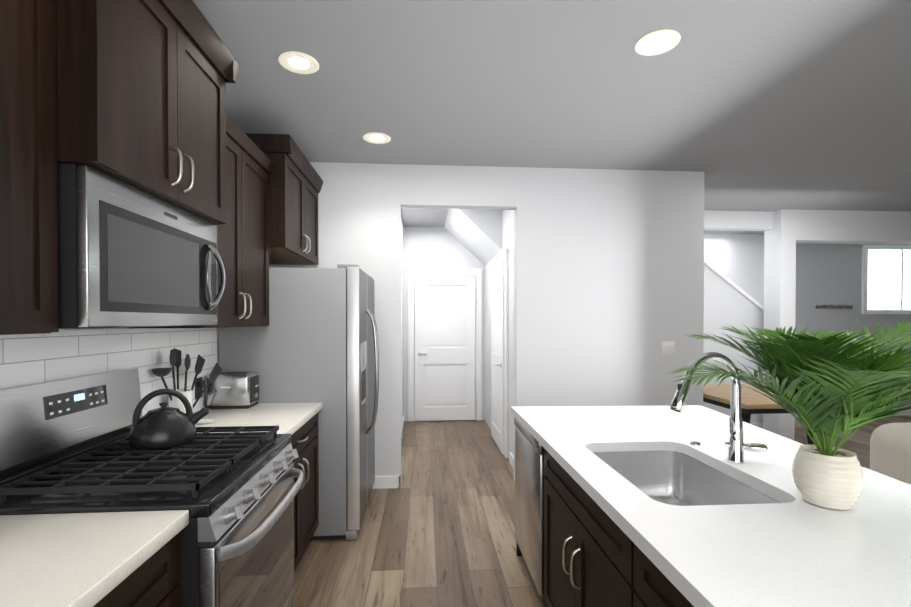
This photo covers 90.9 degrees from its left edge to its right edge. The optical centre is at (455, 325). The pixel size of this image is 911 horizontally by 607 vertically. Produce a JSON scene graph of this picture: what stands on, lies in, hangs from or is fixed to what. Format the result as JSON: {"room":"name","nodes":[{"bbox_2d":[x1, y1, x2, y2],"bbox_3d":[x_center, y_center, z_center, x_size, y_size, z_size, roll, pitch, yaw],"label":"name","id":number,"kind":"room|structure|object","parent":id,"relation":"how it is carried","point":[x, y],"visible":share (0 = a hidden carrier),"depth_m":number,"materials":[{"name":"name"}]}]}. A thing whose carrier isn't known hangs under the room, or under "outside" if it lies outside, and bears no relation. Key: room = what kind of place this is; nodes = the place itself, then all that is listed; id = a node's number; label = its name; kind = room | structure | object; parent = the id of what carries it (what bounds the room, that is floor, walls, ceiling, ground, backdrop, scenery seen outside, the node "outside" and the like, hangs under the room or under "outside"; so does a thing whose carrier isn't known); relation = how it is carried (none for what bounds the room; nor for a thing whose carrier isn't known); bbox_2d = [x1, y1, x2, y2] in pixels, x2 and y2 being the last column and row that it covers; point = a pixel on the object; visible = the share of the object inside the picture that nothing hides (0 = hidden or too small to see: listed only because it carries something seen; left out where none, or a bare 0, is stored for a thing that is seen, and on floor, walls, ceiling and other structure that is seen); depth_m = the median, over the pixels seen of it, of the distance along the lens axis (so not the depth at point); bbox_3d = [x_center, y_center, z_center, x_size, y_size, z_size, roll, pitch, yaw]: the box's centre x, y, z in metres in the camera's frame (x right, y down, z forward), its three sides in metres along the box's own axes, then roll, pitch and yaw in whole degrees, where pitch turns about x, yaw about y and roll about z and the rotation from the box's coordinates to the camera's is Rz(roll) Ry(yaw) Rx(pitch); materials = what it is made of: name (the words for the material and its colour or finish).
{"room":"kitchen","nodes":[
{"label":"kitchen","id":0,"kind":"room"},
{"bbox_2d":[59,328,217,362],"bbox_3d":[-1.387,0.048,0.061,0.140,2.750,7.600,0,1,-4],"label":"wall","id":1,"kind":"structure","parent":0,"point":[128,328],"depth_m":1.88,"materials":[{"name":"white paint"}]},
{"bbox_2d":[0,0,58,334],"bbox_3d":[-1.194,-0.576,0.961,0.369,1.200,0.460,0,1,-4],"label":"upper cabinet","id":2,"kind":"object","parent":1,"relation":"attached to","point":[28,220],"visible":1,"depth_m":1.05,"materials":[{"name":"brown wood"}]},
{"bbox_2d":[0,328,216,415],"bbox_3d":[-1.360,0.271,0.751,0.008,0.488,4.168,0,1,-4],"label":"backsplash","id":3,"kind":"structure","parent":1,"relation":"attached to","point":[25,359],"depth_m":1.87,"materials":[{"name":"tile"}]},
{"bbox_2d":[195,377,208,408],"bbox_3d":[-1.459,0.399,2.593,0.053,0.192,0.085,0,1,-4],"label":"plug","id":4,"kind":"object","parent":3,"relation":"attached to","point":[199,384],"visible":0.88,"depth_m":2.58,"materials":[{"name":"black plastic"}]},
{"bbox_2d":[56,0,238,224],"bbox_3d":[-1.189,-0.813,1.590,0.469,0.738,0.876,0,1,-4],"label":"upper cabinet","id":5,"kind":"object","parent":1,"relation":"attached to","point":[141,93],"visible":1,"depth_m":1.45,"materials":[{"name":"brown wood"}]},
{"bbox_2d":[57,163,225,328],"bbox_3d":[-1.199,-0.218,1.595,0.449,0.449,0.772,0,1,-4],"label":"microwave","id":6,"kind":"object","parent":5,"relation":"attached to","point":[130,256],"visible":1,"depth_m":1.39,"materials":[{"name":"silver metal"}]},
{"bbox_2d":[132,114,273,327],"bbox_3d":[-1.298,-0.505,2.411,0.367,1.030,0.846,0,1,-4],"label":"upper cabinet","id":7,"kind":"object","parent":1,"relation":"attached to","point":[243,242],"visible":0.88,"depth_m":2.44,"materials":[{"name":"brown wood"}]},
{"bbox_2d":[245,133,322,264],"bbox_3d":[-1.307,-0.849,3.264,0.469,0.700,0.940,0,1,-4],"label":"upper cabinet","id":8,"kind":"object","parent":1,"relation":"attached to","point":[295,183],"visible":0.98,"depth_m":3.02,"materials":[{"name":"brown wood"}]},
{"bbox_2d":[401,218,403,418],"bbox_3d":[-0.711,-0.003,5.131,0.120,2.750,2.420,0,1,-4],"label":"wall","id":9,"kind":"structure","parent":0,"point":[402,318],"depth_m":6.07,"materials":[{"name":"white paint"}]},
{"bbox_2d":[401,260,401,438],"bbox_3d":[-0.627,0.300,4.972,0.022,2.147,0.985,0,1,-4],"label":"door frame","id":10,"kind":"structure","parent":9,"relation":"attached to","point":[401,260],"depth_m":5.38,"materials":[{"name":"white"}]},
{"bbox_2d":[403,227,484,420],"bbox_3d":[-0.162,-0.016,6.443,1.400,2.750,0.120,0,1,-4],"label":"wall","id":11,"kind":"structure","parent":0,"point":[433,247],"depth_m":6.36,"materials":[{"name":"white paint"}]},
{"bbox_2d":[407,268,482,420],"bbox_3d":[-0.147,0.276,6.368,1.070,2.169,0.030,0,1,-4],"label":"door frame","id":12,"kind":"structure","parent":11,"relation":"attached to","point":[413,272],"depth_m":6.35,"materials":[{"name":"white wood"}]},
{"bbox_2d":[415,276,475,420],"bbox_3d":[-0.141,0.329,6.333,0.866,2.038,0.098,0,1,-4],"label":"door","id":13,"kind":"structure","parent":11,"relation":"in","point":[445,344],"depth_m":6.35,"materials":[{"name":"white wood"}]},
{"bbox_2d":[444,209,501,264],"bbox_3d":[0.181,-1.113,5.683,0.579,0.539,1.419,0,1,-4],"label":"soffit","id":14,"kind":"structure","parent":0,"point":[477,233],"depth_m":5.20,"materials":[{"name":"white paint"}]},
{"bbox_2d":[269,162,703,480],"bbox_3d":[0.246,0.009,3.925,3.940,2.750,0.120,0,1,-4],"label":"wall","id":15,"kind":"structure","parent":0,"point":[608,281],"depth_m":3.91,"materials":[{"name":"white paint"}]},
{"bbox_2d":[372,476,400,488],"bbox_3d":[-0.632,1.336,3.808,0.330,0.100,0.013,0,1,-4],"label":"baseboard","id":16,"kind":"structure","parent":15,"relation":"attached to","point":[381,482],"depth_m":3.81,"materials":[{"name":"white wood"}]},
{"bbox_2d":[662,341,674,354],"bbox_3d":[1.889,0.204,3.978,0.115,0.120,0.008,0,1,-4],"label":"switch plate","id":17,"kind":"object","parent":15,"relation":"attached to","point":[668,347],"visible":1,"depth_m":3.98,"materials":[{"name":"white plastic"}]},
{"bbox_2d":[485,210,513,457],"bbox_3d":[0.566,-0.004,5.221,0.120,2.750,2.420,0,1,-4],"label":"wall","id":18,"kind":"structure","parent":0,"point":[508,229],"depth_m":4.63,"materials":[{"name":"white paint"}]},
{"bbox_2d":[491,261,503,453],"bbox_3d":[0.456,0.341,5.126,0.097,2.038,0.800,0,1,-4],"label":"hall door","id":19,"kind":"structure","parent":18,"relation":"in","point":[497,353],"depth_m":5.06,"materials":[{"name":"white wood"}]},
{"bbox_2d":[491,248,507,457],"bbox_3d":[0.494,0.288,5.129,0.032,2.169,1.010,0,1,-4],"label":"door frame","id":20,"kind":"structure","parent":18,"relation":"attached to","point":[499,258],"depth_m":4.65,"materials":[{"name":"white wood"}]},
{"bbox_2d":[509,452,513,468],"bbox_3d":[0.566,1.331,4.272,0.013,0.100,0.500,0,1,-4],"label":"baseboard","id":21,"kind":"structure","parent":18,"relation":"attached to","point":[511,459],"depth_m":4.40,"materials":[{"name":"white wood"}]},
{"bbox_2d":[193,0,910,233],"bbox_3d":[3.675,-1.405,2.909,10.800,0.100,12.600,0,1,-4],"label":"ceiling","id":22,"kind":"structure","parent":0,"point":[761,105],"depth_m":2.57,"materials":[{"name":"grey paint"}]},
{"bbox_2d":[278,51,318,73],"bbox_3d":[-0.804,-1.345,2.304,0.200,0.006,0.200,0,1,-4],"label":"recessed light","id":23,"kind":"object","parent":22,"relation":"in","point":[298,62],"visible":1,"depth_m":2.30,"materials":[{"name":"beige"}]},
{"bbox_2d":[363,132,390,143],"bbox_3d":[-0.570,-1.355,3.252,0.200,0.006,0.200,0,1,-4],"label":"recessed light","id":24,"kind":"object","parent":22,"relation":"in","point":[376,138],"visible":1,"depth_m":3.25,"materials":[{"name":"beige"}]},
{"bbox_2d":[635,29,680,55],"bbox_3d":[0.962,-1.344,2.137,0.200,0.006,0.200,0,1,-4],"label":"recessed light","id":25,"kind":"object","parent":22,"relation":"in","point":[657,42],"visible":1,"depth_m":2.13,"materials":[{"name":"beige plastic"}]},
{"bbox_2d":[293,415,910,606],"bbox_3d":[3.675,1.444,2.938,10.800,0.100,12.600,0,1,-4],"label":"floor","id":26,"kind":"structure","parent":0,"point":[437,528],"depth_m":2.93,"materials":[{"name":"brown wood"}]},
{"bbox_2d":[93,533,179,606],"bbox_3d":[-1.052,0.986,0.835,0.634,0.860,0.778,0,1,-4],"label":"base cabinet","id":27,"kind":"object","parent":26,"relation":"on","point":[153,580],"visible":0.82,"depth_m":1.10,"materials":[{"name":"brown wood"}]},
{"bbox_2d":[0,510,188,606],"bbox_3d":[-0.978,0.544,-0.041,0.659,0.040,2.529,0,1,-4],"label":"countertop","id":28,"kind":"structure","parent":27,"relation":"on","point":[73,560],"depth_m":1.02,"materials":[{"name":"beige stone"}]},
{"bbox_2d":[0,368,303,606],"bbox_3d":[-1.019,0.800,1.618,0.810,1.215,0.776,0,1,-4],"label":"range","id":29,"kind":"object","parent":26,"relation":"on","point":[65,448],"visible":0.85,"depth_m":1.46,"materials":[{"name":"silver metal"}]},
{"bbox_2d":[129,389,208,449],"bbox_3d":[-1.102,0.345,1.708,0.236,0.206,0.216,0,1,-4],"label":"kettle","id":30,"kind":"object","parent":29,"relation":"on","point":[163,427],"visible":1,"depth_m":1.65,"materials":[{"name":"black metal"}]},
{"bbox_2d":[218,264,378,539],"bbox_3d":[-1.051,0.495,3.316,0.963,1.790,0.898,0,1,-4],"label":"fridge","id":31,"kind":"object","parent":26,"relation":"on","point":[316,340],"visible":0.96,"depth_m":2.88,"materials":[{"name":"grey metal"}]},
{"bbox_2d":[291,413,318,571],"bbox_3d":[-1.145,0.970,2.430,0.672,0.859,0.850,0,1,-4],"label":"base cabinet","id":32,"kind":"object","parent":26,"relation":"on","point":[304,440],"visible":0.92,"depth_m":2.59,"materials":[{"name":"brown wood"}]},
{"bbox_2d":[193,402,322,434],"bbox_3d":[-1.152,0.519,2.428,0.659,0.040,0.857,0,1,-4],"label":"countertop","id":33,"kind":"structure","parent":32,"relation":"on","point":[289,418],"depth_m":2.48,"materials":[{"name":"beige stone"}]},
{"bbox_2d":[152,348,221,412],"bbox_3d":[-1.376,0.309,2.304,0.185,0.382,0.379,0,1,-4],"label":"utensil crock","id":34,"kind":"object","parent":33,"relation":"on","point":[175,360],"visible":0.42,"depth_m":2.31,"materials":[{"name":"white ceramic"}]},
{"bbox_2d":[196,419,214,423],"bbox_3d":[-1.293,0.493,2.288,0.128,0.013,0.074,0,1,-4],"label":"spoon rest","id":35,"kind":"object","parent":33,"relation":"on","point":[205,421],"visible":0.62,"depth_m":2.30,"materials":[{"name":"white ceramic"}]},
{"bbox_2d":[205,372,258,408],"bbox_3d":[-1.347,0.393,2.734,0.279,0.205,0.171,0,1,-4],"label":"toaster","id":36,"kind":"object","parent":33,"relation":"on","point":[232,390],"visible":0.92,"depth_m":2.65,"materials":[{"name":"silver metal"}]},
{"bbox_2d":[516,541,522,555],"bbox_3d":[0.797,0.970,2.444,0.810,0.860,0.621,0,1,-4],"label":"base cabinet","id":37,"kind":"object","parent":26,"relation":"on","point":[518,552],"depth_m":2.71,"materials":[{"name":"brown wood"}]},
{"bbox_2d":[514,417,544,596],"bbox_3d":[0.667,0.972,2.426,0.592,0.855,0.588,0,1,-4],"label":"dishwasher","id":38,"kind":"object","parent":37,"relation":"in","point":[529,492],"visible":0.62,"depth_m":2.30,"materials":[{"name":"silver metal"}]},
{"bbox_2d":[511,405,910,606],"bbox_3d":[1.022,0.529,1.441,1.180,0.040,2.685,0,1,-4],"label":"countertop","id":39,"kind":"structure","parent":37,"relation":"on","point":[793,548],"depth_m":1.18,"materials":[{"name":"white stone"}]},
{"bbox_2d":[592,451,780,505],"bbox_3d":[0.775,0.661,1.608,0.510,0.224,0.730,0,1,-4],"label":"undermount sink","id":40,"kind":"object","parent":39,"relation":"in","point":[674,478],"visible":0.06,"depth_m":1.92,"materials":[{"name":"metal"}]},
{"bbox_2d":[690,441,700,444],"bbox_3d":[1.015,0.498,1.899,0.042,0.011,0.042,0,1,-4],"label":"button","id":41,"kind":"object","parent":39,"relation":"on","point":[695,443],"visible":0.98,"depth_m":1.89,"materials":[{"name":"silver metal"}]},
{"bbox_2d":[670,352,767,462],"bbox_3d":[0.955,0.302,1.647,0.372,0.408,0.095,0,1,-4],"label":"faucet","id":42,"kind":"object","parent":39,"relation":"on","point":[735,445],"visible":0.88,"depth_m":1.65,"materials":[{"name":"silver metal"}]},
{"bbox_2d":[668,321,910,509],"bbox_3d":[1.113,0.240,1.272,1.038,0.540,0.754,0,1,-4],"label":"palm plant","id":43,"kind":"object","parent":39,"relation":"on","point":[833,385],"visible":1,"depth_m":1.22,"materials":[{"name":"green plant"}]},
{"bbox_2d":[544,448,623,606],"bbox_3d":[0.842,0.977,1.680,0.792,0.860,0.919,0,1,-4],"label":"base cabinet","id":44,"kind":"object","parent":26,"relation":"on","point":[595,555],"depth_m":1.63,"materials":[{"name":"brown wood"}]},
{"bbox_2d":[624,533,693,606],"bbox_3d":[0.912,0.987,0.688,0.792,0.860,1.108,0,1,-4],"label":"base cabinet","id":45,"kind":"object","parent":26,"relation":"on","point":[645,585],"depth_m":1.15,"materials":[{"name":"brown wood"}]},
{"bbox_2d":[703,384,814,444],"bbox_3d":[2.685,1.007,4.172,0.800,0.760,1.110,0,1,-4],"label":"dining table","id":46,"kind":"object","parent":26,"relation":"on","point":[753,402],"visible":0.4,"depth_m":3.90,"materials":[{"name":"brown wood"}]},
{"bbox_2d":[704,234,763,305],"bbox_3d":[3.406,-0.020,6.874,2.780,2.750,0.120,0,1,-4],"label":"wall","id":47,"kind":"structure","parent":0,"point":[737,259],"depth_m":6.87,"materials":[{"name":"white paint"}]},
{"bbox_2d":[704,210,772,230],"bbox_3d":[2.987,-1.276,5.459,1.744,0.209,0.140,0,1,-4],"label":"beam","id":48,"kind":"structure","parent":0,"point":[739,220],"depth_m":5.42,"materials":[{"name":"white paint"}]},
{"bbox_2d":[703,259,796,422],"bbox_3d":[3.252,-0.021,5.806,2.319,2.774,0.210,0,1,-4],"label":"wall","id":49,"kind":"structure","parent":0,"point":[728,303],"depth_m":5.77,"materials":[{"name":"white paint"}]},
{"bbox_2d":[750,423,762,428],"bbox_3d":[3.246,1.316,5.755,2.299,0.100,0.013,0,1,-4],"label":"baseboard","id":50,"kind":"structure","parent":49,"relation":"attached to","point":[760,425],"depth_m":5.80,"materials":[{"name":"white"}]},
{"bbox_2d":[763,209,795,439],"bbox_3d":[3.956,-0.006,5.479,0.190,2.749,0.260,0,1,-4],"label":"column","id":51,"kind":"structure","parent":0,"point":[779,272],"depth_m":5.36,"materials":[{"name":"white paint"}]},
{"bbox_2d":[795,243,910,408],"bbox_3d":[6.739,-0.021,6.958,3.880,2.749,0.420,0,1,-4],"label":"wall","id":52,"kind":"structure","parent":0,"point":[828,274],"depth_m":6.66,"materials":[{"name":"grey paint"}]},
{"bbox_2d":[816,304,852,308],"bbox_3d":[5.629,-0.277,6.635,0.580,0.076,0.064,0,1,-4],"label":"hook rail","id":53,"kind":"object","parent":52,"relation":"attached to","point":[837,306],"visible":1,"depth_m":6.65,"materials":[{"name":"grey metal"}]},
{"bbox_2d":[797,409,910,415],"bbox_3d":[6.719,1.306,6.752,3.790,0.100,0.013,0,1,-4],"label":"baseboard","id":54,"kind":"structure","parent":52,"relation":"attached to","point":[907,412],"depth_m":6.75,"materials":[{"name":"white wood"}]},
{"bbox_2d":[861,245,910,313],"bbox_3d":[6.665,-0.679,6.716,1.200,1.030,0.040,0,1,-4],"label":"living room window","id":55,"kind":"structure","parent":52,"relation":"in","point":[886,279],"depth_m":6.69,"materials":[{"name":"white"}]},
{"bbox_2d":[796,209,910,244],"bbox_3d":[6.409,-1.200,5.610,4.725,0.364,0.200,0,1,-4],"label":"wall","id":56,"kind":"structure","parent":0,"point":[849,227],"depth_m":5.40,"materials":[{"name":"white paint"}]},
{"bbox_3d":[4.083,1.403,1.412,3.000,0.012,3.500,0,1,-4],"label":"living room rug","id":57,"kind":"object","parent":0,"visible":0},
{"bbox_2d":[870,423,910,484],"bbox_3d":[2.459,0.936,1.123,1.020,0.928,2.760,0,1,-4],"label":"sofa","id":58,"kind":"object","parent":57,"relation":"on","point":[890,449],"visible":0.17,"depth_m":2.07,"materials":[{"name":"fabric"}]}
]}

